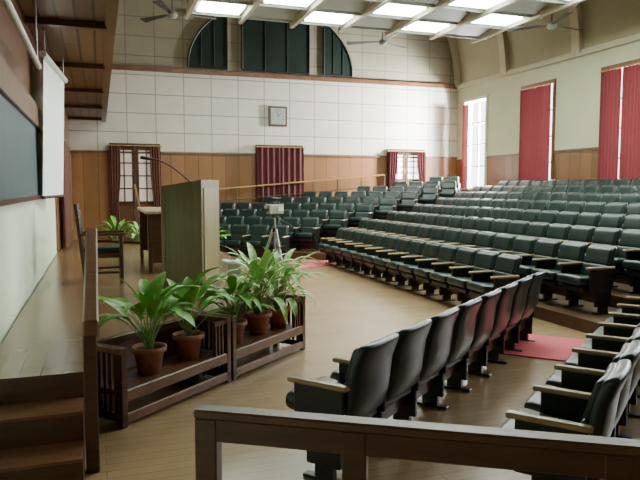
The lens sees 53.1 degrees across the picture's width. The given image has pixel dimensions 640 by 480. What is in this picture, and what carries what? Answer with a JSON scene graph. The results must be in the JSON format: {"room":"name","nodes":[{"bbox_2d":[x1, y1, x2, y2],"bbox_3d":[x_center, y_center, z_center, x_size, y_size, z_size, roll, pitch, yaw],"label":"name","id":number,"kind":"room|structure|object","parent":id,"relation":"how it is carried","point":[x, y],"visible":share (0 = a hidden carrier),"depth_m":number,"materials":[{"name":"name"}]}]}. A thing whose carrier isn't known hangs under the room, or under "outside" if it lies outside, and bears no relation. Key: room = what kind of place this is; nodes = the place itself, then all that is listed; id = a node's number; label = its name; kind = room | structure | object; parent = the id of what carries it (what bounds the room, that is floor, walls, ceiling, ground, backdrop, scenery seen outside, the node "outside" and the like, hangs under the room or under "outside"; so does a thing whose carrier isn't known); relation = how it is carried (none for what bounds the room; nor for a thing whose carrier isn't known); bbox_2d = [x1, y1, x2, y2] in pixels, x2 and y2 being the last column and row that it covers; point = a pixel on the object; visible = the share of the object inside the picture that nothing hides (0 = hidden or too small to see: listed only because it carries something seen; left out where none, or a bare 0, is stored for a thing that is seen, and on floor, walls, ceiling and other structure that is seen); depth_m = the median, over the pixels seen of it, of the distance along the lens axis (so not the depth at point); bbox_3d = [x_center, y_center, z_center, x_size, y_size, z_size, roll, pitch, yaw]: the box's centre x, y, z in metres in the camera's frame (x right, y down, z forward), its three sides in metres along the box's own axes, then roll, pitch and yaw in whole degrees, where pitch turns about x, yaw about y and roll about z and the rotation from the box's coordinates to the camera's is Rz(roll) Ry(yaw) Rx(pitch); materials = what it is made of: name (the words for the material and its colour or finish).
{"room":"lecture hall","nodes":[
{"label":"lecture hall","id":0,"kind":"room"},
{"bbox_2d":[0,0,72,344],"bbox_3d":[-3.949,-1.667,8.475,0.200,5.750,25.200,-2,5,-19],"label":"wall","id":1,"kind":"structure","parent":0,"point":[28,247],"depth_m":7.41,"materials":[{"name":"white paint"}]},
{"bbox_2d":[0,55,42,205],"bbox_3d":[-3.041,-1.003,6.349,0.078,1.270,9.100,-2,5,-19],"label":"blackboard","id":2,"kind":"object","parent":1,"relation":"attached to","point":[21,118],"visible":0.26,"depth_m":6.67,"materials":[{"name":"dark green chalkboard slate"},{"name":"wood"}]},
{"bbox_2d":[55,154,72,250],"bbox_3d":[-6.624,-1.240,16.658,0.030,2.330,8.100,-2,5,-19],"label":"door","id":3,"kind":"structure","parent":1,"relation":"attached to","point":[58,201],"depth_m":13.78,"materials":[{"name":"brown wood"}]},
{"bbox_2d":[18,0,118,121],"bbox_3d":[-3.345,-3.544,8.600,1.098,1.530,24.830,-2,5,-19],"label":"wooden soffit","id":4,"kind":"structure","parent":1,"relation":"attached to","point":[81,32],"depth_m":9.49,"materials":[{"name":"brown wood"}]},
{"bbox_2d":[2,0,41,68],"bbox_3d":[-2.735,-2.242,5.876,0.058,0.774,3.200,-2,5,-19],"label":"tube light","id":5,"kind":"object","parent":4,"relation":"hanging from","point":[8,4],"visible":1,"depth_m":5.89,"materials":[{"name":"white paint"}]},
{"bbox_2d":[39,30,67,198],"bbox_3d":[-4.012,-1.786,9.692,0.140,2.291,2.216,-1,5,-14],"label":"projection screen","id":6,"kind":"object","parent":4,"relation":"hanging from","point":[54,80],"visible":1,"depth_m":9.52,"materials":[{"name":"fabric"}]},
{"bbox_2d":[140,0,215,22],"bbox_3d":[-3.601,-7.896,16.314,1.916,4.394,2.091,-2,5,-19],"label":"ceiling fan","id":7,"kind":"object","parent":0,"point":[170,14],"depth_m":16.43,"materials":[{"name":"beige metal"}]},
{"bbox_2d":[69,0,457,239],"bbox_3d":[-1.352,-5.919,22.502,14.440,11.950,0.200,-2,5,-19],"label":"wall","id":8,"kind":"structure","parent":0,"point":[178,112],"depth_m":22.19,"materials":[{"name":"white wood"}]},
{"bbox_2d":[109,143,159,240],"bbox_3d":[-6.056,-1.488,21.069,1.600,3.350,0.107,-2,5,-19],"label":"door","id":9,"kind":"structure","parent":8,"relation":"in","point":[143,171],"depth_m":21.03,"materials":[{"name":"dark wood"},{"name":"glass"}]},
{"bbox_2d":[108,144,161,240],"bbox_3d":[-6.010,-1.472,20.936,1.700,3.239,0.080,-2,5,-19],"label":"door curtain","id":10,"kind":"object","parent":8,"relation":"hanging from","point":[114,150],"visible":0.64,"depth_m":20.77,"materials":[{"name":"red fabric"}]},
{"bbox_2d":[70,64,456,158],"bbox_3d":[-1.303,-4.372,22.486,14.040,2.830,0.100,-2,5,-19],"label":"trim","id":11,"kind":"structure","parent":8,"relation":"attached to","point":[114,66],"depth_m":22.18,"materials":[{"name":"brown wood"}]},
{"bbox_2d":[187,10,352,76],"bbox_3d":[-1.615,-7.010,22.163,5.918,2.377,0.060,-2,5,-19],"label":"arched window","id":12,"kind":"structure","parent":8,"relation":"in","point":[266,46],"depth_m":22.14,"materials":[{"name":"green glass"}]},
{"bbox_2d":[268,106,286,126],"bbox_3d":[-1.473,-4.333,22.429,0.660,0.700,0.102,-2,5,-19],"label":"wall clock","id":13,"kind":"object","parent":8,"relation":"attached to","point":[277,114],"visible":1,"depth_m":22.39,"materials":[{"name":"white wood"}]},
{"bbox_2d":[256,145,302,201],"bbox_3d":[-1.423,-2.190,22.613,1.700,2.300,0.107,-2,5,-19],"label":"door","id":14,"kind":"structure","parent":8,"relation":"in","point":[256,145],"depth_m":22.43,"materials":[{"name":"brown wood"}]},
{"bbox_2d":[255,146,304,202],"bbox_3d":[-1.377,-2.174,22.480,1.800,2.189,0.080,-2,5,-19],"label":"door curtain","id":15,"kind":"object","parent":14,"relation":"hanging from","point":[268,158],"visible":0.86,"depth_m":22.45,"materials":[{"name":"red fabric"}]},
{"bbox_2d":[386,149,424,190],"bbox_3d":[3.234,-2.455,24.200,1.550,1.930,0.107,-2,5,-19],"label":"door","id":16,"kind":"structure","parent":8,"relation":"in","point":[407,170],"depth_m":24.18,"materials":[{"name":"brown wood"}]},
{"bbox_2d":[387,150,426,190],"bbox_3d":[3.280,-2.439,24.067,1.650,1.819,0.080,-2,5,-19],"label":"door curtain","id":17,"kind":"object","parent":16,"relation":"hanging from","point":[421,155],"visible":0.65,"depth_m":23.91,"materials":[{"name":"red fabric"}]},
{"bbox_2d":[84,256,639,479],"bbox_3d":[2.750,1.052,11.116,14.440,0.100,25.400,-2,5,-19],"label":"floor","id":18,"kind":"structure","parent":0,"point":[353,310],"depth_m":5.82,"materials":[{"name":"brown wood"}]},
{"bbox_2d":[0,397,85,479],"bbox_3d":[-1.891,1.357,4.166,0.665,0.420,0.615,-2,5,-19],"label":"steps","id":19,"kind":"structure","parent":18,"relation":"on","point":[40,440],"depth_m":4.15,"materials":[{"name":"brown wood"}]},
{"bbox_2d":[82,228,99,472],"bbox_3d":[-1.807,0.726,5.090,0.102,1.528,2.012,-2,5,-19],"label":"stair handrail","id":20,"kind":"object","parent":18,"relation":"on","point":[90,314],"visible":0.98,"depth_m":4.26,"materials":[{"name":"brown wood"}]},
{"bbox_2d":[98,239,139,243],"bbox_3d":[-4.760,0.323,15.485,1.435,0.645,0.420,2,5,23],"label":"stand","id":21,"kind":"object","parent":18,"relation":"on","point":[99,240],"visible":0.13,"depth_m":15.32,"materials":[{"name":"brown wood"}]},
{"bbox_2d":[97,216,133,240],"bbox_3d":[-4.941,-0.123,15.562,0.969,0.918,1.053,-3,6,-33],"label":"potted plant","id":22,"kind":"object","parent":21,"relation":"on","point":[113,222],"visible":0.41,"depth_m":15.52,"materials":[{"name":"green plant"}]},
{"bbox_2d":[123,221,139,241],"bbox_3d":[-4.274,-0.099,15.239,1.141,0.922,1.020,3,6,36],"label":"potted plant","id":23,"kind":"object","parent":21,"relation":"on","point":[135,228],"visible":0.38,"depth_m":15.23,"materials":[{"name":"green plant"}]},
{"bbox_2d":[134,184,139,241],"bbox_3d":[-5.439,-0.672,19.183,0.059,2.029,3.444,-2,5,-19],"label":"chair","id":24,"kind":"object","parent":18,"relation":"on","point":[136,199],"visible":0.39,"depth_m":19.97,"materials":[{"name":"wood"}]},
{"bbox_2d":[0,240,286,448],"bbox_3d":[-2.835,0.735,10.700,3.155,0.600,12.400,-2,5,-19],"label":"stage platform","id":25,"kind":"object","parent":18,"relation":"on","point":[41,355],"visible":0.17,"depth_m":6.09,"materials":[{"name":"brown wood"}]},
{"bbox_2d":[62,141,72,247],"bbox_3d":[-5.838,-1.080,14.767,0.100,2.319,2.800,-2,5,-19],"label":"stage curtain","id":26,"kind":"object","parent":25,"relation":"on","point":[67,211],"visible":0.88,"depth_m":13.99,"materials":[{"name":"red fabric"}]},
{"bbox_2d":[73,203,125,282],"bbox_3d":[-3.061,0.030,8.920,0.660,1.086,0.625,-2,5,-19],"label":"wooden armchair","id":27,"kind":"object","parent":25,"relation":"on","point":[104,251],"visible":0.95,"depth_m":8.71,"materials":[{"name":"brown wood"}]},
{"bbox_2d":[137,207,161,273],"bbox_3d":[-2.683,-0.047,10.742,0.600,0.952,2.200,-2,5,-19],"label":"table","id":28,"kind":"object","parent":25,"relation":"on","point":[149,217],"visible":0.45,"depth_m":9.70,"materials":[{"name":"brown wood"}]},
{"bbox_2d":[140,156,219,290],"bbox_3d":[-1.744,-0.200,8.069,0.703,1.690,0.811,1,5,13],"label":"lectern","id":29,"kind":"object","parent":25,"relation":"on","point":[190,234],"visible":0.87,"depth_m":7.92,"materials":[{"name":"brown wood"}]},
{"bbox_2d":[219,227,231,238],"bbox_3d":[-2.115,-0.039,12.442,0.816,0.661,0.756,0,5,-4],"label":"potted plant","id":30,"kind":"object","parent":25,"relation":"on","point":[220,227],"visible":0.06,"depth_m":12.47,"materials":[{"name":"green plant"}]},
{"bbox_2d":[221,259,242,277],"bbox_3d":[-1.276,0.410,9.298,0.260,0.275,0.307,-2,5,-19],"label":"speaker box","id":31,"kind":"object","parent":25,"relation":"on","point":[227,265],"visible":0.56,"depth_m":9.16,"materials":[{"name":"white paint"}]},
{"bbox_2d":[96,313,230,428],"bbox_3d":[-1.395,1.115,5.744,0.420,0.645,1.435,3,5,29],"label":"stand","id":32,"kind":"object","parent":18,"relation":"on","point":[124,386],"visible":0.73,"depth_m":5.50,"materials":[{"name":"brown wood"}]},
{"bbox_2d":[98,272,201,375],"bbox_3d":[-1.488,0.729,5.485,0.915,0.854,1.066,-2,5,-19],"label":"potted plant","id":33,"kind":"object","parent":32,"relation":"on","point":[148,355],"visible":0.98,"depth_m":5.46,"materials":[{"name":"green plant"}]},
{"bbox_2d":[127,267,243,360],"bbox_3d":[-1.236,0.675,6.002,1.070,0.877,0.778,-2,5,-19],"label":"potted plant","id":34,"kind":"object","parent":32,"relation":"on","point":[188,341],"visible":0.75,"depth_m":5.96,"materials":[{"name":"green plant"}]},
{"bbox_2d":[200,293,305,380],"bbox_3d":[-0.696,1.012,7.010,0.420,0.645,1.435,3,5,29],"label":"stand","id":35,"kind":"object","parent":18,"relation":"on","point":[250,343],"visible":0.57,"depth_m":6.94,"materials":[{"name":"brown wood"}]},
{"bbox_2d":[196,276,275,343],"bbox_3d":[-0.904,0.694,6.577,0.954,0.747,0.898,-2,5,-19],"label":"potted plant","id":36,"kind":"object","parent":35,"relation":"on","point":[241,323],"visible":0.65,"depth_m":6.54,"materials":[{"name":"green plant"}]},
{"bbox_2d":[203,242,317,334],"bbox_3d":[-0.754,0.528,7.045,1.278,1.002,1.426,-2,5,-19],"label":"potted plant","id":37,"kind":"object","parent":35,"relation":"on","point":[258,321],"visible":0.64,"depth_m":6.94,"materials":[{"name":"green plant"}]},
{"bbox_2d":[223,246,327,327],"bbox_3d":[-0.504,0.522,7.308,1.155,0.971,1.164,-2,5,-19],"label":"potted plant","id":38,"kind":"object","parent":35,"relation":"on","point":[277,320],"visible":0.56,"depth_m":7.31,"materials":[{"name":"green plant"}]},
{"bbox_2d":[219,224,289,258],"bbox_3d":[-2.763,0.037,17.333,4.060,0.915,0.664,2,5,19],"label":"seats","id":39,"kind":"object","parent":18,"relation":"on","point":[259,236],"visible":0.43,"depth_m":17.01,"materials":[{"name":"green leather"}]},
{"bbox_2d":[261,197,291,284],"bbox_3d":[-0.749,0.104,11.481,0.771,1.732,0.682,-3,6,-36],"label":"camera","id":40,"kind":"object","parent":18,"relation":"on","point":[275,208],"visible":0.71,"depth_m":11.47,"materials":[{"name":"metal"}]},
{"bbox_2d":[271,259,335,270],"bbox_3d":[-0.475,0.609,15.850,1.200,0.014,1.900,3,6,36],"label":"carpet","id":41,"kind":"object","parent":18,"relation":"on","point":[322,263],"visible":0.48,"depth_m":15.81,"materials":[{"name":"red carpet"}]},
{"bbox_2d":[286,270,544,479],"bbox_3d":[1.246,0.955,6.059,0.664,0.915,4.630,3,6,33],"label":"seats","id":42,"kind":"object","parent":18,"relation":"on","point":[385,377],"visible":0.99,"depth_m":5.00,"materials":[{"name":"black leather"}]},
{"bbox_2d":[194,404,639,479],"bbox_3d":[0.876,1.226,2.503,2.900,0.950,0.090,1,5,13],"label":"wooden railing","id":43,"kind":"object","parent":18,"relation":"on","point":[356,438],"visible":1,"depth_m":2.57,"materials":[{"name":"brown wood"}]},
{"bbox_2d":[318,227,521,305],"bbox_3d":[1.452,0.419,12.638,0.664,0.915,7.480,-2,5,-19],"label":"seats","id":44,"kind":"object","parent":18,"relation":"on","point":[468,273],"visible":0.99,"depth_m":11.32,"materials":[{"name":"green leather"}]},
{"bbox_2d":[224,204,639,333],"bbox_3d":[2.621,0.022,14.537,11.990,1.400,18.290,-2,5,-19],"label":"tier","id":45,"kind":"object","parent":18,"relation":"on","point":[581,319],"visible":0.02,"depth_m":9.27,"materials":[{"name":"brown wood"}]},
{"bbox_2d":[219,216,319,251],"bbox_3d":[-1.969,-0.201,18.101,4.060,0.915,0.664,2,5,19],"label":"seats","id":46,"kind":"object","parent":45,"relation":"on","point":[310,229],"visible":0.29,"depth_m":17.75,"materials":[{"name":"green leather"}]},
{"bbox_2d":[219,209,347,240],"bbox_3d":[-1.445,-0.446,18.961,4.630,0.915,0.664,2,5,19],"label":"seats","id":47,"kind":"object","parent":45,"relation":"on","point":[337,219],"visible":0.26,"depth_m":18.66,"materials":[{"name":"green leather"}]},
{"bbox_2d":[220,202,372,232],"bbox_3d":[-0.920,-0.692,19.821,5.200,0.915,0.664,2,5,19],"label":"seats","id":48,"kind":"object","parent":45,"relation":"on","point":[362,210],"visible":0.3,"depth_m":19.58,"materials":[{"name":"green leather"}]},
{"bbox_2d":[219,174,384,204],"bbox_3d":[-1.115,-1.400,22.549,7.444,1.884,0.059,-2,5,-19],"label":"brass handrail","id":49,"kind":"object","parent":45,"relation":"on","point":[361,177],"visible":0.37,"depth_m":22.53,"materials":[{"name":"gold metal"}]},
{"bbox_2d":[263,196,396,224],"bbox_3d":[0.143,-0.922,20.496,4.630,0.915,0.664,2,5,19],"label":"seats","id":50,"kind":"object","parent":45,"relation":"on","point":[386,204],"visible":0.22,"depth_m":20.32,"materials":[{"name":"green leather"}]},
{"bbox_2d":[303,191,417,217],"bbox_3d":[1.207,-1.153,21.171,4.060,0.915,0.664,2,5,19],"label":"seats","id":51,"kind":"object","parent":45,"relation":"on","point":[408,199],"visible":0.3,"depth_m":21.06,"materials":[{"name":"green leather"}]},
{"bbox_2d":[357,186,438,204],"bbox_3d":[2.539,-1.376,21.753,2.920,0.915,0.664,2,5,19],"label":"seats","id":52,"kind":"object","parent":45,"relation":"on","point":[429,194],"visible":0.37,"depth_m":21.64,"materials":[{"name":"green leather"}]},
{"bbox_2d":[393,181,456,197],"bbox_3d":[3.603,-1.606,22.428,2.350,0.915,0.664,2,5,19],"label":"seats","id":53,"kind":"object","parent":45,"relation":"on","point":[448,189],"visible":0.4,"depth_m":22.35,"materials":[{"name":"green leather"}]},
{"bbox_2d":[429,176,459,192],"bbox_3d":[4.446,-1.843,23.179,1.210,0.915,0.664,2,5,19],"label":"seats","id":54,"kind":"object","parent":45,"relation":"on","point":[440,179],"visible":0.29,"depth_m":23.28,"materials":[{"name":"green leather"}]},
{"bbox_2d":[348,218,616,314],"bbox_3d":[2.363,0.210,13.047,0.664,0.915,9.190,-2,5,-19],"label":"seats","id":55,"kind":"object","parent":45,"relation":"on","point":[567,271],"visible":0.56,"depth_m":9.80,"materials":[{"name":"green leather"}]},
{"bbox_2d":[379,211,639,293],"bbox_3d":[3.367,0.024,13.188,0.664,0.915,10.330,-2,5,-19],"label":"seats","id":56,"kind":"object","parent":45,"relation":"on","point":[627,257],"visible":0.47,"depth_m":11.18,"materials":[{"name":"green leather"}]},
{"bbox_2d":[412,204,639,245],"bbox_3d":[4.371,-0.164,13.328,0.664,0.915,11.470,-2,5,-19],"label":"seats","id":57,"kind":"object","parent":45,"relation":"on","point":[611,220],"visible":0.23,"depth_m":13.24,"materials":[{"name":"green leather"}]},
{"bbox_2d":[436,197,639,228],"bbox_3d":[5.375,-0.351,13.469,0.664,0.915,12.610,-2,5,-19],"label":"seats","id":58,"kind":"object","parent":45,"relation":"on","point":[575,206],"visible":0.19,"depth_m":14.48,"materials":[{"name":"green leather"}]},
{"bbox_2d":[454,191,639,215],"bbox_3d":[6.298,-0.557,13.845,0.664,0.915,13.750,-2,5,-19],"label":"seats","id":59,"kind":"object","parent":45,"relation":"on","point":[629,198],"visible":0.18,"depth_m":15.75,"materials":[{"name":"green leather"}]},
{"bbox_2d":[472,185,639,201],"bbox_3d":[7.151,-0.779,14.424,0.664,0.915,14.320,-2,5,-19],"label":"seats","id":60,"kind":"object","parent":45,"relation":"on","point":[622,189],"visible":0.23,"depth_m":16.93,"materials":[{"name":"green leather"}]},
{"bbox_2d":[498,178,639,192],"bbox_3d":[8.096,-0.980,14.734,0.664,0.915,14.320,-2,5,-19],"label":"seats","id":61,"kind":"object","parent":45,"relation":"on","point":[618,182],"visible":0.2,"depth_m":18.09,"materials":[{"name":"green leather"}]},
{"bbox_2d":[504,334,585,361],"bbox_3d":[3.072,1.292,7.459,3.200,0.014,1.150,2,5,28],"label":"carpet","id":62,"kind":"object","parent":18,"relation":"on","point":[544,347],"visible":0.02,"depth_m":7.59,"materials":[{"name":"red carpet"}]},
{"bbox_2d":[500,296,639,479],"bbox_3d":[2.503,1.009,5.388,0.664,0.915,4.630,3,6,33],"label":"seats","id":63,"kind":"object","parent":18,"relation":"on","point":[592,393],"visible":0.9,"depth_m":4.00,"materials":[{"name":"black leather"}]},
{"bbox_2d":[346,31,405,47],"bbox_3d":[2.064,-8.710,19.816,2.101,5.150,1.845,-2,5,-19],"label":"ceiling fan","id":64,"kind":"object","parent":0,"point":[381,42],"depth_m":20.28,"materials":[{"name":"beige metal"}]},
{"bbox_2d":[447,0,639,86],"bbox_3d":[2.750,-7.818,10.395,14.040,6.200,25.000,-2,5,-19],"label":"ceiling","id":65,"kind":"structure","parent":0,"point":[598,22],"depth_m":19.65,"materials":[{"name":"paint"}]},
{"bbox_2d":[176,0,584,43],"bbox_3d":[2.964,-8.162,11.194,9.300,5.576,14.680,-2,5,-19],"label":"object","id":66,"kind":"object","parent":65,"relation":"hanging from","point":[433,18],"visible":1,"depth_m":16.66,"materials":[{"name":"paint"}]},
{"bbox_2d":[507,3,579,31],"bbox_3d":[6.390,-7.412,16.996,1.993,3.520,2.060,-2,5,-19],"label":"ceiling fan","id":67,"kind":"object","parent":65,"relation":"hanging from","point":[551,25],"depth_m":17.27,"materials":[{"name":"beige metal"}]},
{"bbox_2d":[456,40,639,191],"bbox_3d":[9.506,-2.052,13.198,0.250,5.750,25.400,-2,5,-19],"label":"wall","id":68,"kind":"structure","parent":0,"point":[578,79],"depth_m":19.28,"materials":[{"name":"beige paint"}]},
{"bbox_2d":[461,95,487,189],"bbox_3d":[5.788,-3.539,23.650,0.320,3.380,1.510,-2,5,-19],"label":"window","id":69,"kind":"structure","parent":68,"relation":"in","point":[485,97],"depth_m":23.61,"materials":[{"name":"white paint"}]},
{"bbox_2d":[461,104,468,191],"bbox_3d":[5.465,-3.440,24.104,0.060,3.250,0.420,-2,5,-19],"label":"window curtain","id":70,"kind":"object","parent":69,"relation":"attached to","point":[465,128],"visible":0.99,"depth_m":24.09,"materials":[{"name":"fabric"}]},
{"bbox_2d":[521,79,555,179],"bbox_3d":[6.935,-3.269,20.328,0.320,3.380,1.660,-2,5,-19],"label":"window","id":71,"kind":"structure","parent":68,"relation":"in","point":[553,109],"depth_m":19.56,"materials":[{"name":"brown wood"}]},
{"bbox_2d":[518,82,552,180],"bbox_3d":[6.784,-3.150,20.285,0.070,3.389,1.600,-2,5,-19],"label":"window curtain","id":72,"kind":"object","parent":71,"relation":"attached to","point":[535,102],"visible":0.88,"depth_m":20.24,"materials":[{"name":"red fabric"}]},
{"bbox_2d":[457,33,639,157],"bbox_3d":[9.357,-3.563,12.970,0.100,2.860,24.900,-2,5,-19],"label":"trim","id":73,"kind":"structure","parent":68,"relation":"attached to","point":[636,37],"depth_m":19.19,"materials":[{"name":"paint"}]},
{"bbox_2d":[597,58,639,172],"bbox_3d":[8.091,-2.997,16.983,0.320,3.380,1.660,-2,5,-19],"label":"window","id":74,"kind":"structure","parent":68,"relation":"in","point":[634,60],"depth_m":17.04,"materials":[{"name":"brown wood"}]},
{"bbox_2d":[597,62,639,184],"bbox_3d":[7.940,-2.877,16.940,0.070,3.389,1.600,-2,5,-19],"label":"window curtain","id":75,"kind":"object","parent":74,"relation":"attached to","point":[611,79],"visible":0.86,"depth_m":16.93,"materials":[{"name":"red fabric"}]}
]}

